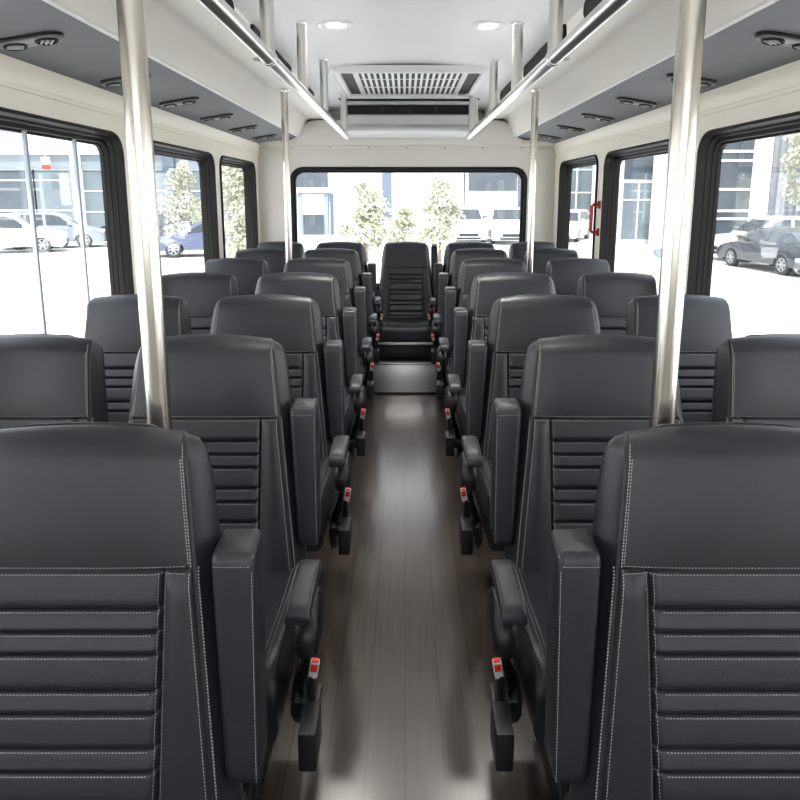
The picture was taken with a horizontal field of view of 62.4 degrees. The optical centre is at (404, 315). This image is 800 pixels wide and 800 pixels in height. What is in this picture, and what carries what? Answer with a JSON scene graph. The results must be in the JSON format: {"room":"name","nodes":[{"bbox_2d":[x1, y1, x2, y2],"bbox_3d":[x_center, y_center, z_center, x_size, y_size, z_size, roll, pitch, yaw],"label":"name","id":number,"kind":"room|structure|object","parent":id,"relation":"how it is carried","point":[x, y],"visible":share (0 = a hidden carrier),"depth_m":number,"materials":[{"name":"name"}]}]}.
{"room":"vehicle interior","nodes":[
{"label":"vehicle interior","id":0,"kind":"room"},
{"bbox_2d":[0,86,260,293],"bbox_3d":[-1.410,-0.129,2.645,0.100,2.300,7.250,0,10,0],"label":"wall","id":1,"kind":"structure","parent":0,"point":[10,98],"depth_m":3.18,"materials":[{"name":"beige plastic"}]},
{"bbox_2d":[0,31,63,50],"bbox_3d":[-1.159,-0.853,2.040,0.208,0.058,0.084,0,10,0],"label":"air vent","id":2,"kind":"object","parent":1,"relation":"attached to","point":[21,42],"visible":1,"depth_m":2.01,"materials":[{"name":"black plastic"}]},
{"bbox_2d":[0,107,134,333],"bbox_3d":[-1.403,-0.244,2.482,0.110,0.997,1.543,0,10,0],"label":"window","id":3,"kind":"structure","parent":1,"relation":"in","point":[109,146],"depth_m":2.98,"materials":[{"name":"black rubber"}]},
{"bbox_2d":[100,74,150,86],"bbox_3d":[-1.159,-0.981,2.738,0.208,0.058,0.084,0,10,0],"label":"air vent","id":4,"kind":"object","parent":1,"relation":"attached to","point":[117,81],"visible":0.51,"depth_m":2.71,"materials":[{"name":"black plastic"}]},
{"bbox_2d":[0,53,259,154],"bbox_3d":[-1.335,-0.875,2.508,0.050,0.093,7.250,0,10,0],"label":"trim","id":5,"kind":"structure","parent":1,"relation":"attached to","point":[16,74],"depth_m":2.79,"materials":[{"name":"beige plastic"}]},
{"bbox_2d":[0,0,295,142],"bbox_3d":[-1.153,-0.970,2.491,0.415,0.110,7.250,0,10,0],"label":"overhead console panel","id":6,"kind":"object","parent":1,"relation":"attached to","point":[85,54],"depth_m":2.43,"materials":[{"name":"grey plastic"}]},
{"bbox_2d":[159,97,198,107],"bbox_3d":[-1.159,-1.100,3.387,0.208,0.058,0.084,0,10,0],"label":"air vent","id":7,"kind":"object","parent":1,"relation":"attached to","point":[190,100],"visible":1,"depth_m":3.36,"materials":[{"name":"black plastic"}]},
{"bbox_2d":[153,140,219,267],"bbox_3d":[-1.403,-0.551,4.154,0.110,0.997,1.233,0,10,0],"label":"window","id":8,"kind":"structure","parent":1,"relation":"in","point":[205,160],"depth_m":4.70,"materials":[{"name":"black rubber"}]},
{"bbox_2d":[200,113,233,121],"bbox_3d":[-1.159,-1.224,4.066,0.208,0.058,0.084,0,10,0],"label":"air vent","id":9,"kind":"object","parent":1,"relation":"attached to","point":[229,115],"visible":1,"depth_m":4.04,"materials":[{"name":"black plastic"}]},
{"bbox_2d":[219,155,258,257],"bbox_3d":[-1.403,-0.792,5.473,0.110,0.997,1.153,0,10,0],"label":"window","id":10,"kind":"structure","parent":1,"relation":"in","point":[248,167],"depth_m":5.98,"materials":[{"name":"black rubber"}]},
{"bbox_2d":[229,125,257,132],"bbox_3d":[-1.159,-1.347,4.735,0.208,0.058,0.084,0,10,0],"label":"air vent","id":11,"kind":"object","parent":1,"relation":"attached to","point":[251,127],"visible":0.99,"depth_m":4.70,"materials":[{"name":"black plastic"}]},
{"bbox_2d":[257,110,555,312],"bbox_3d":[0.015,-0.800,6.248,2.950,2.320,0.080,0,10,0],"label":"wall","id":12,"kind":"structure","parent":0,"point":[270,161],"depth_m":6.10,"materials":[{"name":"beige plastic"}]},
{"bbox_2d":[42,0,297,136],"bbox_3d":[-0.951,-0.973,2.490,0.012,0.012,7.250,0,10,0],"label":"trim","id":13,"kind":"structure","parent":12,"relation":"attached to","point":[53,4],"depth_m":2.48,"materials":[{"name":"white plastic"}]},
{"bbox_2d":[50,0,329,136],"bbox_3d":[-0.821,-1.137,2.460,0.272,0.331,7.250,0,10,0],"label":"overhead luggage rack","id":14,"kind":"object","parent":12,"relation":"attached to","point":[183,35],"depth_m":2.85,"materials":[{"name":"beige plastic"}]},
{"bbox_2d":[258,120,554,145],"bbox_3d":[0.015,-1.645,5.956,2.650,0.208,0.190,0,10,0],"label":"trim","id":15,"kind":"structure","parent":12,"relation":"attached to","point":[317,133],"depth_m":5.88,"materials":[{"name":"beige plastic"}]},
{"bbox_2d":[259,146,554,148],"bbox_3d":[0.015,-1.548,6.057,2.740,0.030,0.028,0,10,0],"label":"trim","id":16,"kind":"structure","parent":12,"relation":"attached to","point":[260,147],"depth_m":6.05,"materials":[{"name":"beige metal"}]},
{"bbox_2d":[290,167,526,288],"bbox_3d":[0.033,-0.820,6.220,2.207,1.142,0.068,0,10,0],"label":"window","id":17,"kind":"structure","parent":12,"relation":"in","point":[294,175],"depth_m":6.12,"materials":[{"name":"black rubber"}]},
{"bbox_2d":[500,81,510,100],"bbox_3d":[0.709,-1.564,4.568,0.014,0.072,0.650,0,10,0],"label":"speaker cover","id":18,"kind":"object","parent":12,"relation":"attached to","point":[507,88],"visible":0.51,"depth_m":4.62,"materials":[{"name":"black plastic"}]},
{"bbox_2d":[523,41,547,76],"bbox_3d":[0.709,-1.382,3.584,0.014,0.066,0.670,0,10,0],"label":"speaker cover","id":19,"kind":"object","parent":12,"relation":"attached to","point":[537,58],"depth_m":3.53,"materials":[{"name":"black plastic"}]},
{"bbox_2d":[583,0,602,17],"bbox_3d":[0.709,-1.121,2.148,0.014,0.072,0.930,0,10,0],"label":"speaker cover","id":20,"kind":"object","parent":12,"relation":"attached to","point":[589,5],"visible":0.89,"depth_m":2.52,"materials":[{"name":"black plastic"}]},
{"bbox_2d":[483,0,770,135],"bbox_3d":[0.851,-1.137,2.460,0.272,0.331,7.250,0,10,0],"label":"overhead luggage rack","id":21,"kind":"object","parent":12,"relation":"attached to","point":[642,33],"depth_m":2.83,"materials":[{"name":"beige plastic"}]},
{"bbox_2d":[515,0,778,137],"bbox_3d":[0.981,-0.973,2.490,0.012,0.012,7.250,0,10,0],"label":"trim","id":22,"kind":"structure","parent":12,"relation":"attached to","point":[769,3],"depth_m":2.48,"materials":[{"name":"white plastic"}]},
{"bbox_2d":[232,0,584,111],"bbox_3d":[0.015,-1.262,2.463,1.440,0.106,7.300,0,10,0],"label":"ceiling","id":23,"kind":"structure","parent":0,"point":[381,32],"depth_m":3.24,"materials":[{"name":"white"}]},
{"bbox_2d":[198,0,349,139],"bbox_3d":[-0.484,-1.217,3.267,0.085,0.335,4.342,0,10,0],"label":"grab rail","id":24,"kind":"object","parent":23,"relation":"hanging from","point":[263,48],"visible":0.9,"depth_m":2.36,"materials":[{"name":"silver metal"}]},
{"bbox_2d":[316,20,351,30],"bbox_3d":[-0.338,-1.373,3.103,0.176,0.023,0.176,0,10,0],"label":"recessed light","id":25,"kind":"object","parent":23,"relation":"in","point":[340,24],"visible":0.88,"depth_m":3.09,"materials":[{"name":"white plastic"}]},
{"bbox_2d":[328,65,489,98],"bbox_3d":[0.035,-1.631,4.642,1.030,0.046,1.140,0,10,0],"label":"ceiling vent","id":26,"kind":"object","parent":23,"relation":"in","point":[353,81],"visible":0.96,"depth_m":4.50,"materials":[{"name":"white plastic"}]},
{"bbox_2d":[339,98,479,137],"bbox_3d":[0.035,-1.682,5.614,1.140,0.294,0.650,0,10,0],"label":"air conditioner","id":27,"kind":"object","parent":23,"relation":"attached to","point":[366,118],"visible":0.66,"depth_m":5.35,"materials":[{"name":"grey plastic"}]},
{"bbox_2d":[472,20,507,30],"bbox_3d":[0.405,-1.370,3.104,0.176,0.023,0.176,0,10,0],"label":"recessed light","id":28,"kind":"object","parent":23,"relation":"in","point":[484,25],"visible":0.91,"depth_m":3.09,"materials":[{"name":"white plastic"}]},
{"bbox_2d":[465,0,630,139],"bbox_3d":[0.528,-1.216,3.267,0.085,0.333,4.342,0,10,0],"label":"grab rail","id":29,"kind":"object","parent":23,"relation":"hanging from","point":[558,49],"visible":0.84,"depth_m":2.38,"materials":[{"name":"silver metal"}]},
{"bbox_2d":[260,366,569,799],"bbox_3d":[0.015,1.022,2.907,2.950,0.060,7.350,0,10,0],"label":"floor","id":30,"kind":"structure","parent":0,"point":[406,672],"depth_m":2.23,"materials":[{"name":"plastic"}]},
{"bbox_2d":[0,334,107,428],"bbox_3d":[-1.102,0.649,1.738,0.487,1.096,0.694,0,10,0],"label":"seat","id":31,"kind":"object","parent":30,"relation":"on","point":[45,378],"visible":0.17,"depth_m":1.89,"materials":[{"name":"grey leather"}]},
{"bbox_2d":[0,422,267,799],"bbox_3d":[-0.519,0.801,0.912,0.689,1.096,0.822,0,10,0],"label":"seat","id":32,"kind":"object","parent":30,"relation":"on","point":[133,647],"visible":1,"depth_m":1.11,"materials":[{"name":"grey leather"}]},
{"bbox_2d":[84,294,190,422],"bbox_3d":[-1.102,0.506,2.520,0.487,1.096,0.694,0,10,0],"label":"seat","id":33,"kind":"object","parent":30,"relation":"on","point":[113,321],"visible":0.16,"depth_m":2.66,"materials":[{"name":"black leather"}]},
{"bbox_2d":[116,0,172,429],"bbox_3d":[-0.472,0.133,1.257,0.068,2.285,0.068,0,10,0],"label":"pole","id":34,"kind":"object","parent":30,"relation":"on","point":[130,13],"visible":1,"depth_m":1.18,"materials":[{"name":"silver metal"}]},
{"bbox_2d":[162,272,237,333],"bbox_3d":[-1.102,0.362,3.306,0.487,1.096,0.694,0,10,0],"label":"seat","id":35,"kind":"object","parent":30,"relation":"on","point":[202,291],"visible":0.06,"depth_m":3.45,"materials":[{"name":"black leather"}]},
{"bbox_2d":[128,334,324,799],"bbox_3d":[-0.519,0.661,1.675,0.689,1.096,0.822,0,10,0],"label":"seat","id":36,"kind":"object","parent":30,"relation":"on","point":[231,392],"visible":0.44,"depth_m":1.87,"materials":[{"name":"grey leather"}]},
{"bbox_2d":[264,556,309,744],"bbox_3d":[-0.550,0.809,1.683,0.552,0.182,0.530,0,10,0],"label":"cushion","id":37,"kind":"object","parent":36,"relation":"on","point":[279,571],"depth_m":1.57,"materials":[{"name":"grey leather"}]},
{"bbox_2d":[204,258,268,295],"bbox_3d":[-1.102,0.216,4.103,0.487,1.096,0.694,0,10,0],"label":"seat","id":38,"kind":"object","parent":30,"relation":"on","point":[247,272],"visible":0.06,"depth_m":4.25,"materials":[{"name":"black leather"}]},
{"bbox_2d":[235,248,285,273],"bbox_3d":[-1.102,0.073,4.880,0.487,1.096,0.694,0,10,0],"label":"seat","id":39,"kind":"object","parent":30,"relation":"on","point":[275,259],"visible":0.06,"depth_m":5.03,"materials":[{"name":"black leather"}]},
{"bbox_2d":[257,241,303,258],"bbox_3d":[-1.102,-0.066,5.638,0.487,1.096,0.694,0,10,0],"label":"seat","id":40,"kind":"object","parent":30,"relation":"on","point":[297,248],"visible":0.05,"depth_m":5.79,"materials":[{"name":"black leather"}]},
{"bbox_2d":[210,294,352,558],"bbox_3d":[-0.519,0.518,2.457,0.689,1.096,0.822,0,10,0],"label":"seat","id":41,"kind":"object","parent":30,"relation":"on","point":[316,368],"visible":0.32,"depth_m":2.66,"materials":[{"name":"grey leather"}]},
{"bbox_2d":[306,455,335,550],"bbox_3d":[-0.550,0.665,2.465,0.552,0.182,0.530,0,10,0],"label":"cushion","id":42,"kind":"object","parent":41,"relation":"on","point":[327,485],"depth_m":2.37,"materials":[{"name":"grey leather"}]},
{"bbox_2d":[279,89,292,262],"bbox_3d":[-0.772,-0.382,4.403,0.068,2.163,0.068,0,10,0],"label":"pole","id":43,"kind":"object","parent":30,"relation":"on","point":[284,92],"visible":0.5,"depth_m":4.29,"materials":[{"name":"silver metal"}]},
{"bbox_2d":[255,272,365,459],"bbox_3d":[-0.519,0.373,3.244,0.689,1.096,0.822,0,10,0],"label":"seat","id":44,"kind":"object","parent":30,"relation":"on","point":[324,289],"visible":0.27,"depth_m":3.45,"materials":[{"name":"grey leather"}]},
{"bbox_2d":[345,394,352,435],"bbox_3d":[-0.550,0.521,3.252,0.552,0.182,0.530,0,10,0],"label":"cushion","id":45,"kind":"object","parent":44,"relation":"on","point":[348,397],"depth_m":3.29,"materials":[{"name":"grey leather"}]},
{"bbox_2d":[283,258,373,398],"bbox_3d":[-0.519,0.227,4.040,0.689,1.096,0.822,0,10,0],"label":"seat","id":46,"kind":"object","parent":30,"relation":"on","point":[340,269],"visible":0.19,"depth_m":4.25,"materials":[{"name":"grey leather"}]},
{"bbox_2d":[352,357,362,396],"bbox_3d":[-0.550,0.375,4.049,0.552,0.182,0.530,0,10,0],"label":"armrest","id":47,"kind":"object","parent":46,"relation":"on","point":[360,364],"depth_m":4.17,"materials":[{"name":"grey leather"}]},
{"bbox_2d":[302,248,379,366],"bbox_3d":[-0.519,0.085,4.817,0.689,1.096,0.822,0,10,0],"label":"seat","id":48,"kind":"object","parent":30,"relation":"on","point":[351,256],"visible":0.11,"depth_m":5.03,"materials":[{"name":"grey leather"}]},
{"bbox_2d":[360,333,368,366],"bbox_3d":[-0.550,0.233,4.826,0.552,0.182,0.530,0,10,0],"label":"armrest","id":49,"kind":"object","parent":48,"relation":"on","point":[362,352],"depth_m":4.57,"materials":[{"name":"grey leather"}]},
{"bbox_2d":[316,241,382,367],"bbox_3d":[-0.519,-0.054,5.575,0.689,1.096,0.822,0,10,0],"label":"seat","id":50,"kind":"object","parent":30,"relation":"on","point":[359,248],"visible":0.18,"depth_m":5.79,"materials":[{"name":"grey leather"}]},
{"bbox_2d":[372,342,438,391],"bbox_3d":[0.000,0.352,5.396,0.600,0.362,0.752,0,10,0],"label":"step","id":51,"kind":"structure","parent":30,"relation":"on","point":[402,366],"depth_m":5.05,"materials":[{"name":"black plastic"}]},
{"bbox_2d":[372,241,437,341],"bbox_3d":[0.008,-0.187,5.672,0.610,0.869,0.805,0,10,0],"label":"seat","id":52,"kind":"object","parent":51,"relation":"on","point":[406,285],"visible":0.8,"depth_m":5.76,"materials":[{"name":"grey leather"}]},
{"bbox_2d":[378,316,432,341],"bbox_3d":[0.008,0.094,5.583,0.540,0.182,0.530,0,10,0],"label":"cushion","id":53,"kind":"object","parent":52,"relation":"on","point":[395,328],"depth_m":5.33,"materials":[{"name":"grey leather"}]},
{"bbox_2d":[427,241,494,369],"bbox_3d":[0.523,-0.054,5.575,0.689,1.096,0.822,0,10,0],"label":"seat","id":54,"kind":"object","parent":30,"relation":"on","point":[450,248],"visible":0.2,"depth_m":5.79,"materials":[{"name":"grey leather"}]},
{"bbox_2d":[431,248,507,366],"bbox_3d":[0.523,0.085,4.817,0.689,1.096,0.822,0,10,0],"label":"seat","id":55,"kind":"object","parent":30,"relation":"on","point":[458,256],"visible":0.19,"depth_m":5.03,"materials":[{"name":"grey leather"}]},
{"bbox_2d":[442,333,449,366],"bbox_3d":[0.554,0.233,4.826,0.552,0.182,0.530,0,10,0],"label":"armrest","id":56,"kind":"object","parent":55,"relation":"on","point":[447,352],"depth_m":4.57,"materials":[{"name":"grey leather"}]},
{"bbox_2d":[436,258,526,398],"bbox_3d":[0.523,0.227,4.040,0.689,1.096,0.822,0,10,0],"label":"seat","id":57,"kind":"object","parent":30,"relation":"on","point":[469,269],"visible":0.08,"depth_m":4.25,"materials":[{"name":"grey leather"}]},
{"bbox_2d":[448,357,458,396],"bbox_3d":[0.554,0.375,4.049,0.552,0.182,0.530,0,10,0],"label":"armrest","id":58,"kind":"object","parent":57,"relation":"on","point":[450,358],"depth_m":4.17,"materials":[{"name":"grey leather"}]},
{"bbox_2d":[445,272,555,459],"bbox_3d":[0.523,0.373,3.244,0.689,1.096,0.822,0,10,0],"label":"seat","id":59,"kind":"object","parent":30,"relation":"on","point":[472,323],"visible":0.32,"depth_m":3.45,"materials":[{"name":"grey leather"}]},
{"bbox_2d":[457,394,465,435],"bbox_3d":[0.554,0.521,3.252,0.552,0.182,0.530,0,10,0],"label":"cushion","id":60,"kind":"object","parent":59,"relation":"on","point":[461,410],"depth_m":3.29,"materials":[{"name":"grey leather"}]},
{"bbox_2d":[459,294,600,558],"bbox_3d":[0.523,0.518,2.457,0.689,1.096,0.822,0,10,0],"label":"seat","id":61,"kind":"object","parent":30,"relation":"on","point":[494,368],"visible":0.34,"depth_m":2.66,"materials":[{"name":"grey leather"}]},
{"bbox_2d":[475,456,504,550],"bbox_3d":[0.554,0.665,2.465,0.552,0.182,0.530,0,10,0],"label":"cushion","id":62,"kind":"object","parent":61,"relation":"on","point":[483,489],"depth_m":2.37,"materials":[{"name":"grey leather"}]},
{"bbox_2d":[508,241,555,261],"bbox_3d":[1.130,-0.066,5.638,0.487,1.096,0.694,0,10,0],"label":"seat","id":63,"kind":"object","parent":30,"relation":"on","point":[517,250],"visible":0.09,"depth_m":5.79,"materials":[{"name":"black leather"}]},
{"bbox_2d":[526,89,540,272],"bbox_3d":[0.833,-0.382,4.403,0.068,2.163,0.068,0,10,0],"label":"pole","id":64,"kind":"object","parent":30,"relation":"on","point":[535,92],"visible":0.56,"depth_m":4.29,"materials":[{"name":"silver metal"}]},
{"bbox_2d":[524,248,577,273],"bbox_3d":[1.130,0.073,4.880,0.487,1.096,0.694,0,10,0],"label":"seat","id":65,"kind":"object","parent":30,"relation":"on","point":[541,257],"visible":0.02,"depth_m":5.03,"materials":[{"name":"black leather"}]},
{"bbox_2d":[545,258,609,295],"bbox_3d":[1.130,0.216,4.103,0.487,1.096,0.694,0,10,0],"label":"seat","id":66,"kind":"object","parent":30,"relation":"on","point":[565,273],"visible":0.05,"depth_m":4.25,"materials":[{"name":"black leather"}]},
{"bbox_2d":[487,334,682,799],"bbox_3d":[0.523,0.661,1.675,0.689,1.096,0.822,0,10,0],"label":"seat","id":67,"kind":"object","parent":30,"relation":"on","point":[579,392],"visible":0.44,"depth_m":1.87,"materials":[{"name":"grey leather"}]},
{"bbox_2d":[502,556,547,744],"bbox_3d":[0.554,0.809,1.683,0.552,0.182,0.530,0,10,0],"label":"cushion","id":68,"kind":"object","parent":67,"relation":"on","point":[532,571],"depth_m":1.57,"materials":[{"name":"grey leather"}]},
{"bbox_2d":[577,272,656,333],"bbox_3d":[1.130,0.362,3.306,0.487,1.096,0.694,0,10,0],"label":"seat","id":69,"kind":"object","parent":30,"relation":"on","point":[611,293],"visible":0.1,"depth_m":3.45,"materials":[{"name":"black leather"}]},
{"bbox_2d":[545,422,799,799],"bbox_3d":[0.523,0.801,0.912,0.689,1.096,0.822,0,10,0],"label":"seat","id":70,"kind":"object","parent":30,"relation":"on","point":[673,655],"visible":1,"depth_m":1.11,"materials":[{"name":"grey leather"}]},
{"bbox_2d":[649,0,706,427],"bbox_3d":[0.494,0.133,1.257,0.068,2.285,0.068,0,10,0],"label":"pole","id":71,"kind":"object","parent":30,"relation":"on","point":[691,19],"visible":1,"depth_m":1.18,"materials":[{"name":"silver metal"}]},
{"bbox_2d":[626,294,732,422],"bbox_3d":[1.130,0.506,2.520,0.487,1.096,0.694,0,10,0],"label":"seat","id":72,"kind":"object","parent":30,"relation":"on","point":[706,321],"visible":0.18,"depth_m":2.66,"materials":[{"name":"black leather"}]},
{"bbox_2d":[711,334,799,427],"bbox_3d":[1.130,0.649,1.738,0.487,1.096,0.694,0,10,0],"label":"seat","id":73,"kind":"object","parent":30,"relation":"on","point":[757,377],"visible":0.19,"depth_m":1.89,"materials":[{"name":"grey leather"}]},
{"bbox_2d":[552,91,799,293],"bbox_3d":[1.440,-0.129,2.645,0.100,2.300,7.250,0,10,0],"label":"wall","id":74,"kind":"structure","parent":0,"point":[790,102],"depth_m":3.26,"materials":[{"name":"beige plastic"}]},
{"bbox_2d":[556,125,584,132],"bbox_3d":[1.190,-1.347,4.735,0.208,0.058,0.084,0,10,0],"label":"air vent","id":75,"kind":"object","parent":74,"relation":"attached to","point":[562,127],"visible":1,"depth_m":4.70,"materials":[{"name":"black plastic"}]},
{"bbox_2d":[556,155,598,257],"bbox_3d":[1.433,-0.777,5.391,0.110,0.997,1.178,0,10,0],"label":"window","id":76,"kind":"structure","parent":74,"relation":"in","point":[566,167],"depth_m":5.91,"materials":[{"name":"black rubber"}]},
{"bbox_2d":[589,201,600,235],"bbox_3d":[1.355,-0.699,4.726,0.071,0.250,0.044,0,10,0],"label":"handle","id":77,"kind":"object","parent":74,"relation":"attached to","point":[596,231],"visible":1,"depth_m":4.72,"materials":[{"name":"red plastic"}]},
{"bbox_2d":[581,113,614,121],"bbox_3d":[1.190,-1.224,4.066,0.208,0.058,0.084,0,10,0],"label":"air vent","id":78,"kind":"object","parent":74,"relation":"attached to","point":[585,115],"visible":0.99,"depth_m":4.04,"materials":[{"name":"black plastic"}]},
{"bbox_2d":[599,139,668,271],"bbox_3d":[1.433,-0.522,4.000,0.110,0.997,1.328,0,10,0],"label":"window","id":79,"kind":"structure","parent":74,"relation":"in","point":[613,159],"depth_m":4.59,"materials":[{"name":"black rubber"}]},
{"bbox_2d":[616,97,656,107],"bbox_3d":[1.190,-1.100,3.387,0.208,0.058,0.084,0,10,0],"label":"air vent","id":80,"kind":"object","parent":74,"relation":"attached to","point":[624,100],"visible":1,"depth_m":3.36,"materials":[{"name":"black plastic"}]},
{"bbox_2d":[518,0,799,142],"bbox_3d":[1.183,-0.970,2.491,0.415,0.110,7.250,0,10,0],"label":"trim","id":81,"kind":"structure","parent":74,"relation":"attached to","point":[733,54],"depth_m":2.54,"materials":[{"name":"grey plastic"}]},
{"bbox_2d":[553,60,799,154],"bbox_3d":[1.365,-0.875,2.508,0.050,0.093,7.250,0,10,0],"label":"trim","id":82,"kind":"structure","parent":74,"relation":"attached to","point":[785,79],"depth_m":2.90,"materials":[{"name":"beige plastic"}]},
{"bbox_2d":[666,73,716,86],"bbox_3d":[1.190,-0.981,2.738,0.208,0.058,0.084,0,10,0],"label":"air vent","id":83,"kind":"object","parent":74,"relation":"attached to","point":[705,82],"visible":0.44,"depth_m":2.71,"materials":[{"name":"black plastic"}]},
{"bbox_2d":[686,111,799,295],"bbox_3d":[1.433,-0.245,2.485,0.110,0.997,1.428,0,10,0],"label":"window","id":84,"kind":"structure","parent":74,"relation":"in","point":[712,144],"depth_m":3.13,"materials":[{"name":"black rubber"}]},
{"bbox_2d":[755,31,799,50],"bbox_3d":[1.190,-0.853,2.040,0.208,0.058,0.084,0,10,0],"label":"air vent","id":85,"kind":"object","parent":74,"relation":"attached to","point":[773,38],"visible":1,"depth_m":2.02,"materials":[{"name":"black plastic"}]},
{"label":"outside","id":86,"kind":"structure","parent":0,"visible":0},
{"bbox_2d":[0,235,799,337],"bbox_3d":[0.000,-2.902,29.968,180.000,0.100,120.000,0,10,0],"label":"ground","id":87,"kind":"structure","parent":86,"point":[761,300],"depth_m":19.62,"materials":[{"name":"concrete"}]},
{"bbox_2d":[0,213,68,252],"bbox_3d":[-17.494,-3.638,29.006,4.740,1.695,2.150,-4,11,-23],"label":"car","id":88,"kind":"object","parent":87,"relation":"on","point":[15,230],"visible":0.88,"depth_m":28.53,"materials":[{"name":"white paint"}]},
{"bbox_2d":[10,212,106,249],"bbox_3d":[-16.994,-4.143,31.760,4.740,1.695,2.150,-4,11,-23],"label":"car","id":89,"kind":"object","parent":87,"relation":"on","point":[52,220],"visible":0.45,"depth_m":31.26,"materials":[{"name":"silver metal"}]},
{"bbox_2d":[0,130,244,226],"bbox_3d":[-23.700,-11.070,46.516,32.600,10.000,12.500,0,10,0],"label":"office building","id":90,"kind":"structure","parent":87,"relation":"on","point":[54,190],"depth_m":41.04,"materials":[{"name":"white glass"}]},
{"bbox_2d":[100,210,193,236],"bbox_3d":[-13.700,-4.725,34.936,4.740,1.695,2.150,0,10,0],"label":"car","id":91,"kind":"object","parent":87,"relation":"on","point":[161,216],"visible":0.07,"depth_m":34.03,"materials":[{"name":"grey paint"}]},
{"bbox_2d":[158,160,201,234],"bbox_3d":[-10.325,-5.193,30.814,2.347,4.107,2.336,-5,12,-26],"label":"tree","id":92,"kind":"object","parent":87,"relation":"on","point":[180,184],"visible":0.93,"depth_m":30.40,"materials":[{"name":"green plant"}]},
{"bbox_2d":[160,221,232,257],"bbox_3d":[-8.199,-3.277,27.678,4.670,1.465,2.090,-3,11,-14],"label":"car","id":93,"kind":"object","parent":87,"relation":"on","point":[191,237],"visible":0.47,"depth_m":26.62,"materials":[{"name":"blue metal"}]},
{"bbox_2d":[222,166,244,256],"bbox_3d":[-5.758,-3.507,22.045,1.584,3.952,1.777,0,10,3],"label":"tree","id":94,"kind":"object","parent":87,"relation":"on","point":[233,187],"visible":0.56,"depth_m":21.90,"materials":[{"name":"green plant"}]},
{"bbox_2d":[224,209,245,257],"bbox_3d":[-5.047,-2.282,20.580,1.334,2.076,1.636,-5,11,-24],"label":"tree","id":95,"kind":"object","parent":87,"relation":"on","point":[239,230],"visible":0.48,"depth_m":20.25,"materials":[{"name":"green plant"}]},
{"bbox_2d":[334,174,397,261],"bbox_3d":[-1.524,-3.664,24.781,2.531,3.275,1.961,8,13,38],"label":"tree","id":96,"kind":"object","parent":87,"relation":"on","point":[368,201],"visible":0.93,"depth_m":24.46,"materials":[{"name":"green plant"}]},
{"bbox_2d":[296,173,463,234],"bbox_3d":[-1.800,-10.637,46.926,11.000,9.000,11.850,0,10,0],"label":"building","id":97,"kind":"structure","parent":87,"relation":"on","point":[322,198],"depth_m":41.70,"materials":[{"name":"white stone"}]},
{"bbox_2d":[384,201,425,244],"bbox_3d":[-0.014,-3.614,27.587,1.844,2.405,1.815,-2,11,-10],"label":"tree","id":98,"kind":"object","parent":87,"relation":"on","point":[403,220],"visible":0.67,"depth_m":27.29,"materials":[{"name":"green plant"}]},
{"bbox_2d":[404,173,465,261],"bbox_3d":[1.052,-3.686,24.861,2.233,3.290,2.194,-5,12,-27],"label":"tree","id":99,"kind":"object","parent":87,"relation":"on","point":[444,202],"visible":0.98,"depth_m":24.38,"materials":[{"name":"green plant"}]},
{"bbox_2d":[445,207,487,241],"bbox_3d":[3.235,-5.020,36.076,2.230,1.865,5.280,0,10,0],"label":"van","id":100,"kind":"object","parent":87,"relation":"on","point":[476,228],"visible":0.59,"depth_m":33.63,"materials":[{"name":"white paint"}]},
{"bbox_2d":[483,207,519,243],"bbox_3d":[5.385,-4.948,35.683,2.230,1.865,5.280,0,10,0],"label":"van","id":101,"kind":"object","parent":87,"relation":"on","point":[502,222],"visible":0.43,"depth_m":34.23,"materials":[{"name":"white paint"}]},
{"bbox_2d":[463,166,592,218],"bbox_3d":[8.200,-10.596,46.705,8.800,9.000,12.300,0,10,0],"label":"building","id":102,"kind":"structure","parent":87,"relation":"on","point":[484,191],"depth_m":41.19,"materials":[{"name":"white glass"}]},
{"bbox_2d":[569,209,590,241],"bbox_3d":[9.136,-5.120,37.091,2.150,1.695,4.740,5,12,25],"label":"car","id":103,"kind":"object","parent":87,"relation":"on","point":[579,218],"visible":0.36,"depth_m":36.05,"materials":[{"name":"white paint"}]},
{"bbox_2d":[589,156,653,242],"bbox_3d":[12.150,-6.897,37.064,1.800,5.200,5.600,0,10,0],"label":"building","id":104,"kind":"structure","parent":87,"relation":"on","point":[636,175],"depth_m":34.46,"materials":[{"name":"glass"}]},
{"bbox_2d":[648,154,667,257],"bbox_3d":[11.733,-5.253,29.900,1.000,4.550,8.400,3,11,15],"label":"wall","id":105,"kind":"structure","parent":87,"relation":"on","point":[660,161],"depth_m":30.22,"materials":[{"name":"white stone"}]},
{"bbox_2d":[714,216,799,261],"bbox_3d":[14.300,-3.012,25.591,4.740,1.695,2.150,0,10,0],"label":"car","id":106,"kind":"object","parent":87,"relation":"on","point":[764,221],"visible":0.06,"depth_m":25.12,"materials":[{"name":"white paint"}]},
{"bbox_2d":[715,133,799,234],"bbox_3d":[21.600,-9.587,35.656,16.800,11.000,14.400,0,10,0],"label":"building","id":107,"kind":"structure","parent":87,"relation":"on","point":[750,177],"depth_m":29.29,"materials":[{"name":"white"}]},
{"bbox_2d":[716,227,799,274],"bbox_3d":[12.615,-2.264,22.151,2.090,1.465,4.670,-1,10,-6],"label":"car","id":108,"kind":"object","parent":87,"relation":"on","point":[779,247],"visible":1,"depth_m":21.53,"materials":[{"name":"grey paint"}]},
{"bbox_2d":[778,133,799,209],"bbox_3d":[16.998,-5.562,27.522,2.708,6.019,3.223,-1,10,-7],"label":"tree","id":109,"kind":"object","parent":87,"relation":"on","point":[794,153],"visible":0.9,"depth_m":27.63,"materials":[{"name":"green plant"}]},
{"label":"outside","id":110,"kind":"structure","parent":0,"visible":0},
{"bbox_2d":[41,154,50,168],"bbox_3d":[-21.900,-9.421,40.238,0.520,0.920,0.085,0,10,0],"label":"wall sign","id":111,"kind":"object","parent":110,"point":[45,161],"visible":1,"depth_m":40.22,"materials":[{"name":"white paint"}]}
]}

